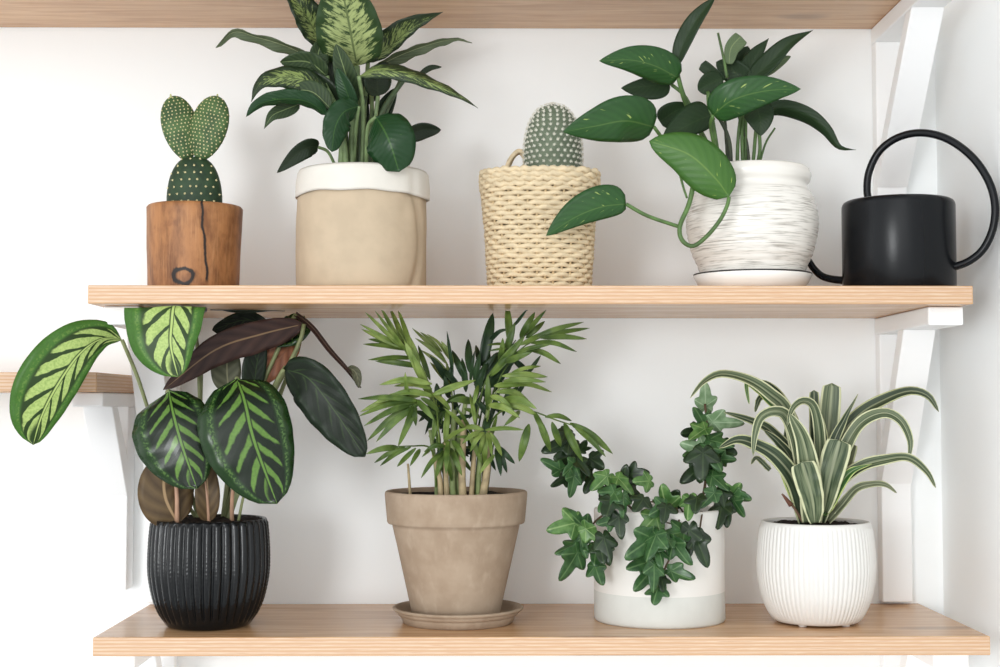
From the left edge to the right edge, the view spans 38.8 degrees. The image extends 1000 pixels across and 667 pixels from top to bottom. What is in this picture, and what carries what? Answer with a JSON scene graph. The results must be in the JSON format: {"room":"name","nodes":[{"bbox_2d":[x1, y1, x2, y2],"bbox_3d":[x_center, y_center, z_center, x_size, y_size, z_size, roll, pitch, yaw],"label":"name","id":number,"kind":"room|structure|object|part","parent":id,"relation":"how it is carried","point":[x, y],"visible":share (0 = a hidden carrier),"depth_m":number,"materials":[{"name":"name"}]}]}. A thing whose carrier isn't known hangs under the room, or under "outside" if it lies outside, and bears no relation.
{"room":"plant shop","nodes":[
{"label":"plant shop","id":0,"kind":"room"},
{"bbox_2d":[146,201,242,284],"bbox_3d":[-0.344,-0.095,1.600,0.107,0.097,0.105,0,-3,0],"label":"wooden pot","id":1,"kind":"object","parent":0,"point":[188,242],"depth_m":1.55,"materials":[{"name":"brown wood"}]},
{"bbox_2d":[147,514,269,630],"bbox_3d":[-0.321,0.263,1.568,0.134,0.117,0.134,0,-3,0],"label":"pot","id":2,"kind":"object","parent":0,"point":[206,572],"depth_m":1.52,"materials":[{"name":"black ceramic"}]},
{"bbox_2d":[385,487,526,614],"bbox_3d":[-0.049,0.246,1.594,0.160,0.140,0.160,0,-3,0],"label":"pot","id":3,"kind":"object","parent":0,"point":[456,545],"depth_m":1.54,"materials":[{"name":"ceramic"}]},
{"bbox_2d":[0,27,943,666],"bbox_3d":[-1.285,0.090,1.788,3.857,2.600,0.100,0,-3,0],"label":"wall","id":4,"kind":"structure","parent":0,"point":[85,151],"depth_m":1.75,"materials":[{"name":"white paint"}]},
{"bbox_2d":[0,372,133,392],"bbox_3d":[-0.879,0.058,1.651,0.868,0.022,0.182,0,-3,0],"label":"shelf board","id":5,"kind":"object","parent":4,"relation":"attached to","point":[94,381],"visible":0.55,"depth_m":1.58,"materials":[{"name":"brown wood"}]},
{"bbox_2d":[72,392,134,589],"bbox_3d":[-0.464,0.188,1.664,0.036,0.236,0.149,0,-3,0],"label":"shelf bracket","id":6,"kind":"object","parent":4,"relation":"attached to","point":[109,417],"visible":0.91,"depth_m":1.70,"materials":[{"name":"white metal"}]},
{"bbox_3d":[-0.464,0.078,1.669,0.036,0.016,0.149,0,-3,0],"label":"arm","id":7,"kind":"part","parent":6,"relation":"part of","materials":[{"name":"white paint"}]},
{"bbox_3d":[-0.465,0.199,1.722,0.034,0.220,0.032,0,-3,0],"label":"wall leg","id":8,"kind":"part","parent":6,"relation":"part of","materials":[{"name":"white paint"}]},
{"bbox_2d":[99,656,177,666],"bbox_3d":[-0.410,0.534,1.613,0.039,0.380,0.216,0,-3,0],"label":"shelf bracket","id":9,"kind":"object","parent":4,"relation":"attached to","point":[104,661],"visible":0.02,"depth_m":1.53,"materials":[{"name":"white paint"}]},
{"bbox_3d":[-0.410,0.354,1.622,0.039,0.020,0.216,0,-3,0],"label":"arm","id":10,"kind":"part","parent":9,"relation":"part of","materials":[{"name":"white paint"}]},
{"bbox_3d":[-0.410,0.549,1.711,0.037,0.360,0.019,0,-3,0],"label":"wall leg","id":11,"kind":"part","parent":9,"relation":"part of","materials":[{"name":"white paint"}]},
{"bbox_2d":[104,306,180,602],"bbox_3d":[-0.410,0.148,1.633,0.039,0.345,0.216,0,-3,0],"label":"shelf bracket","id":12,"kind":"object","parent":4,"relation":"attached to","point":[153,383],"visible":0.23,"depth_m":1.66,"materials":[{"name":"white paint"}]},
{"bbox_3d":[-0.410,-0.014,1.641,0.039,0.020,0.216,0,-3,0],"label":"arm","id":13,"kind":"part","parent":12,"relation":"part of","materials":[{"name":"white paint"}]},
{"bbox_3d":[-0.410,0.163,1.730,0.037,0.325,0.019,0,-3,0],"label":"wall leg","id":14,"kind":"part","parent":12,"relation":"part of","materials":[{"name":"white paint"}]},
{"bbox_2d":[0,0,900,28],"bbox_3d":[-0.356,-0.397,1.644,1.714,0.020,0.250,0,-3,0],"label":"shelf board","id":15,"kind":"object","parent":4,"relation":"attached to","point":[604,14],"visible":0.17,"depth_m":1.70,"materials":[{"name":"brown wood"}]},
{"bbox_2d":[88,285,972,317],"bbox_3d":[0.032,-0.035,1.629,0.938,0.020,0.250,0,-3,0],"label":"shelf board","id":16,"kind":"object","parent":4,"relation":"attached to","point":[310,301],"visible":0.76,"depth_m":1.51,"materials":[{"name":"brown wood"}]},
{"bbox_2d":[146,94,242,284],"bbox_3d":[-0.344,-0.159,1.603,0.107,0.225,0.105,0,-3,0],"label":"cactus","id":17,"kind":"object","parent":16,"relation":"on","point":[193,237],"visible":1,"depth_m":1.57,"materials":[{"name":"brown wood"}]},
{"bbox_2d":[216,0,476,284],"bbox_3d":[-0.170,-0.216,1.599,0.292,0.339,0.157,0,-3,0],"label":"potted dieffenbachia","id":18,"kind":"object","parent":16,"relation":"on","point":[361,217],"visible":0.99,"depth_m":1.55,"materials":[{"name":"beige paper"}]},
{"bbox_3d":[-0.185,-0.230,1.579,0.028,0.096,0.009,1,-3,-26],"label":"stem","id":19,"kind":"part","parent":18,"relation":"part of","materials":[{"name":"green plant"}]},
{"bbox_3d":[-0.174,-0.207,1.579,0.012,0.051,0.011,0,-3,0],"label":"stem","id":20,"kind":"part","parent":18,"relation":"part of","materials":[{"name":"green plant"}]},
{"bbox_3d":[-0.164,-0.228,1.589,0.007,0.092,0.012,-1,-3,22],"label":"stem","id":21,"kind":"part","parent":18,"relation":"part of","materials":[{"name":"green plant"}]},
{"bbox_3d":[-0.154,-0.226,1.595,0.014,0.084,0.006,-2,-3,30],"label":"stem","id":22,"kind":"part","parent":18,"relation":"part of","materials":[{"name":"green plant"}]},
{"bbox_3d":[-0.129,-0.235,1.604,0.037,0.103,0.008,0,-3,-8],"label":"stem","id":23,"kind":"part","parent":18,"relation":"part of","materials":[{"name":"green plant"}]},
{"bbox_3d":[-0.129,-0.236,1.597,0.050,0.109,0.009,1,-3,-13],"label":"stem","id":24,"kind":"part","parent":18,"relation":"part of","materials":[{"name":"green plant"}]},
{"bbox_2d":[478,102,600,285],"bbox_3d":[0.044,-0.155,1.600,0.139,0.216,0.121,0,-3,0],"label":"cactus","id":25,"kind":"object","parent":16,"relation":"on","point":[519,205],"visible":0.87,"depth_m":1.55,"materials":[{"name":"wicker"}]},
{"bbox_2d":[693,269,812,285],"bbox_3d":[0.285,-0.057,1.602,0.133,0.021,0.133,0,-3,0],"label":"saucer","id":26,"kind":"object","parent":16,"relation":"on","point":[731,277],"visible":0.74,"depth_m":1.55,"materials":[{"name":"white ceramic"}]},
{"bbox_2d":[546,0,854,271],"bbox_3d":[0.221,-0.213,1.559,0.331,0.320,0.163,2,-3,-34],"label":"pothos","id":27,"kind":"object","parent":26,"relation":"on","point":[746,213],"visible":0.97,"depth_m":1.55,"materials":[{"name":"green plant"}]},
{"bbox_3d":[0.197,-0.174,1.543,0.010,0.060,0.040,0,-3,0],"label":"stem","id":28,"kind":"part","parent":27,"relation":"part of","materials":[{"name":"green plant"}]},
{"bbox_3d":[0.218,-0.127,1.520,0.057,0.073,0.014,0,-3,6],"label":"stem","id":29,"kind":"part","parent":27,"relation":"part of","materials":[{"name":"green plant"}]},
{"bbox_3d":[0.236,-0.255,1.589,0.010,0.034,0.009,0,-3,0],"label":"stem","id":30,"kind":"part","parent":27,"relation":"part of","materials":[{"name":"green plant"}]},
{"bbox_3d":[0.252,-0.314,1.605,0.013,0.052,0.004,0,-3,-3],"label":"stem","id":31,"kind":"part","parent":27,"relation":"part of","materials":[{"name":"green plant"}]},
{"bbox_3d":[0.251,-0.212,1.593,0.023,0.073,0.019,0,-3,0],"label":"stem","id":32,"kind":"part","parent":27,"relation":"part of","materials":[{"name":"green plant"}]},
{"bbox_3d":[0.255,-0.229,1.612,0.006,0.105,0.017,-3,-4,43],"label":"stem","id":33,"kind":"part","parent":27,"relation":"part of","materials":[{"name":"green plant"}]},
{"bbox_3d":[0.269,-0.213,1.603,0.005,0.074,0.010,1,-3,-26],"label":"stem","id":34,"kind":"part","parent":27,"relation":"part of","materials":[{"name":"green plant"}]},
{"bbox_3d":[0.276,-0.217,1.605,0.009,0.084,0.005,0,-3,0],"label":"stem","id":35,"kind":"part","parent":27,"relation":"part of","materials":[{"name":"green plant"}]},
{"bbox_3d":[0.275,-0.218,1.610,0.020,0.084,0.004,0,-3,0],"label":"stem","id":36,"kind":"part","parent":27,"relation":"part of","materials":[{"name":"green plant"}]},
{"bbox_3d":[0.300,-0.204,1.605,0.024,0.058,0.003,0,-3,0],"label":"stem","id":37,"kind":"part","parent":27,"relation":"part of","materials":[{"name":"green plant"}]},
{"bbox_2d":[808,129,998,285],"bbox_3d":[0.445,-0.137,1.598,0.196,0.182,0.124,0,-3,0],"label":"watering can","id":38,"kind":"object","parent":16,"relation":"on","point":[891,239],"visible":0.92,"depth_m":1.54,"materials":[{"name":"black metal"}]},
{"bbox_3d":[0.373,-0.082,1.639,0.062,0.052,0.010,-2,-3,31],"label":"spout","id":39,"kind":"part","parent":38,"relation":"part of","materials":[{"name":"black metal"}]},
{"bbox_3d":[0.478,-0.148,1.580,0.149,0.162,0.009,-2,-3,31],"label":"handle","id":40,"kind":"part","parent":38,"relation":"part of","materials":[{"name":"black metal"}]},
{"bbox_2d":[93,603,989,655],"bbox_3d":[0.044,0.334,1.610,0.940,0.020,0.250,0,-3,0],"label":"shelf board","id":41,"kind":"object","parent":4,"relation":"attached to","point":[885,628],"visible":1,"depth_m":1.49,"materials":[{"name":"brown wood"}]},
{"bbox_2d":[9,306,367,630],"bbox_3d":[-0.331,0.147,1.562,0.373,0.349,0.158,0,-3,0],"label":"potted calathea","id":42,"kind":"object","parent":41,"relation":"on","point":[207,570],"visible":1,"depth_m":1.51,"materials":[{"name":"green plant"}]},
{"bbox_3d":[-0.350,0.185,1.538,0.006,0.044,0.010,0,-3,0],"label":"stem","id":43,"kind":"part","parent":42,"relation":"part of","materials":[{"name":"brown plant"}]},
{"bbox_3d":[-0.333,0.115,1.577,0.006,0.193,0.009,1,-3,-23],"label":"stem","id":44,"kind":"part","parent":42,"relation":"part of","materials":[{"name":"green plant"}]},
{"bbox_3d":[-0.318,0.178,1.542,0.011,0.059,0.006,3,-4,-43],"label":"stem","id":45,"kind":"part","parent":42,"relation":"part of","materials":[{"name":"brown plant"}]},
{"bbox_3d":[-0.290,0.183,1.541,0.005,0.051,0.025,1,-3,-14],"label":"stem","id":46,"kind":"part","parent":42,"relation":"part of","materials":[{"name":"plant"}]},
{"bbox_3d":[-0.281,0.187,1.545,0.004,0.043,0.017,3,-4,-44],"label":"stem","id":47,"kind":"part","parent":42,"relation":"part of","materials":[{"name":"green plant"}]},
{"bbox_3d":[-0.271,0.123,1.581,0.065,0.176,0.004,1,-3,-14],"label":"stem","id":48,"kind":"part","parent":42,"relation":"part of","materials":[{"name":"green plant"}]},
{"bbox_2d":[392,600,523,629],"bbox_3d":[-0.047,0.314,1.591,0.147,0.018,0.147,0,-3,0],"label":"saucer","id":49,"kind":"object","parent":41,"relation":"on","point":[509,609],"visible":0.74,"depth_m":1.53,"materials":[{"name":"ceramic"}]},
{"bbox_2d":[359,310,612,614],"bbox_3d":[-0.016,0.146,1.598,0.280,0.342,0.163,0,-3,0],"label":"palm","id":50,"kind":"object","parent":49,"relation":"on","point":[456,542],"visible":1,"depth_m":1.56,"materials":[{"name":"plant"}]},
{"bbox_2d":[540,383,751,628],"bbox_3d":[0.168,0.188,1.583,0.212,0.269,0.176,3,-4,-45],"label":"ivy","id":51,"kind":"object","parent":41,"relation":"on","point":[658,563],"visible":0.97,"depth_m":1.55,"materials":[{"name":"green plant"}]},
{"bbox_2d":[690,370,938,626],"bbox_3d":[0.349,0.182,1.594,0.285,0.281,0.138,0,-3,0],"label":"spider plant","id":52,"kind":"object","parent":41,"relation":"on","point":[815,567],"visible":1,"depth_m":1.55,"materials":[{"name":"green plant"}]},
{"bbox_2d":[871,0,951,195],"bbox_3d":[0.483,-0.216,1.658,0.038,0.338,0.216,0,-3,0],"label":"shelf bracket","id":53,"kind":"object","parent":4,"relation":"attached to","point":[904,41],"visible":0.85,"depth_m":1.69,"materials":[{"name":"white paint"}]},
{"bbox_3d":[0.482,-0.202,1.756,0.037,0.318,0.019,0,-3,0],"label":"wall leg","id":54,"kind":"part","parent":53,"relation":"part of","materials":[{"name":"white paint"}]},
{"bbox_3d":[0.483,-0.375,1.666,0.038,0.020,0.216,0,-3,0],"label":"arm","id":55,"kind":"part","parent":53,"relation":"part of","materials":[{"name":"white paint"}]},
{"bbox_2d":[875,307,962,601],"bbox_3d":[0.483,0.149,1.639,0.038,0.345,0.216,0,-3,0],"label":"shelf bracket","id":56,"kind":"object","parent":4,"relation":"attached to","point":[904,341],"visible":0.98,"depth_m":1.72,"materials":[{"name":"white paint"}]},
{"bbox_3d":[0.482,0.164,1.737,0.037,0.325,0.019,0,-3,0],"label":"wall leg","id":57,"kind":"part","parent":56,"relation":"part of","materials":[{"name":"white paint"}]},
{"bbox_3d":[0.483,-0.014,1.648,0.038,0.020,0.216,0,-3,0],"label":"arm","id":58,"kind":"part","parent":56,"relation":"part of","materials":[{"name":"white paint"}]},
{"bbox_2d":[880,655,968,666],"bbox_3d":[0.483,0.535,1.620,0.038,0.380,0.216,0,-3,0],"label":"shelf bracket","id":59,"kind":"object","parent":4,"relation":"attached to","point":[885,660],"visible":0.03,"depth_m":1.56,"materials":[{"name":"white paint"}]},
{"bbox_3d":[0.482,0.550,1.718,0.037,0.360,0.019,0,-3,0],"label":"wall leg","id":60,"kind":"part","parent":59,"relation":"part of","materials":[{"name":"white paint"}]},
{"bbox_3d":[0.483,0.355,1.629,0.038,0.020,0.216,0,-3,0],"label":"arm","id":61,"kind":"part","parent":59,"relation":"part of","materials":[{"name":"white paint"}]},
{"bbox_2d":[478,165,600,285],"bbox_3d":[0.044,-0.114,1.598,0.138,0.134,0.120,0,-3,0],"label":"basket","id":62,"kind":"object","parent":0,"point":[519,205],"depth_m":1.55,"materials":[{"name":"wicker"}]},
{"bbox_2d":[594,503,724,628],"bbox_3d":[0.181,0.261,1.612,0.148,0.126,0.148,0,-3,0],"label":"pot","id":63,"kind":"object","parent":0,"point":[699,602],"depth_m":1.55,"materials":[{"name":"white ceramic"}]},
{"bbox_2d":[686,160,818,271],"bbox_3d":[0.285,-0.118,1.605,0.148,0.136,0.148,0,-3,0],"label":"pot","id":64,"kind":"object","parent":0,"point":[771,219],"depth_m":1.54,"materials":[{"name":"white ceramic"}]},
{"bbox_2d":[756,517,876,626],"bbox_3d":[0.353,0.266,1.589,0.132,0.113,0.132,0,-3,0],"label":"pot","id":65,"kind":"object","parent":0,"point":[811,571],"depth_m":1.54,"materials":[{"name":"white ceramic"}]},
{"bbox_2d":[935,0,999,666],"bbox_3d":[0.604,0.023,0.454,0.100,2.600,2.600,0,-3,0],"label":"wall","id":66,"kind":"structure","parent":0,"point":[967,52],"depth_m":1.64,"materials":[{"name":"white paint"}]}
]}

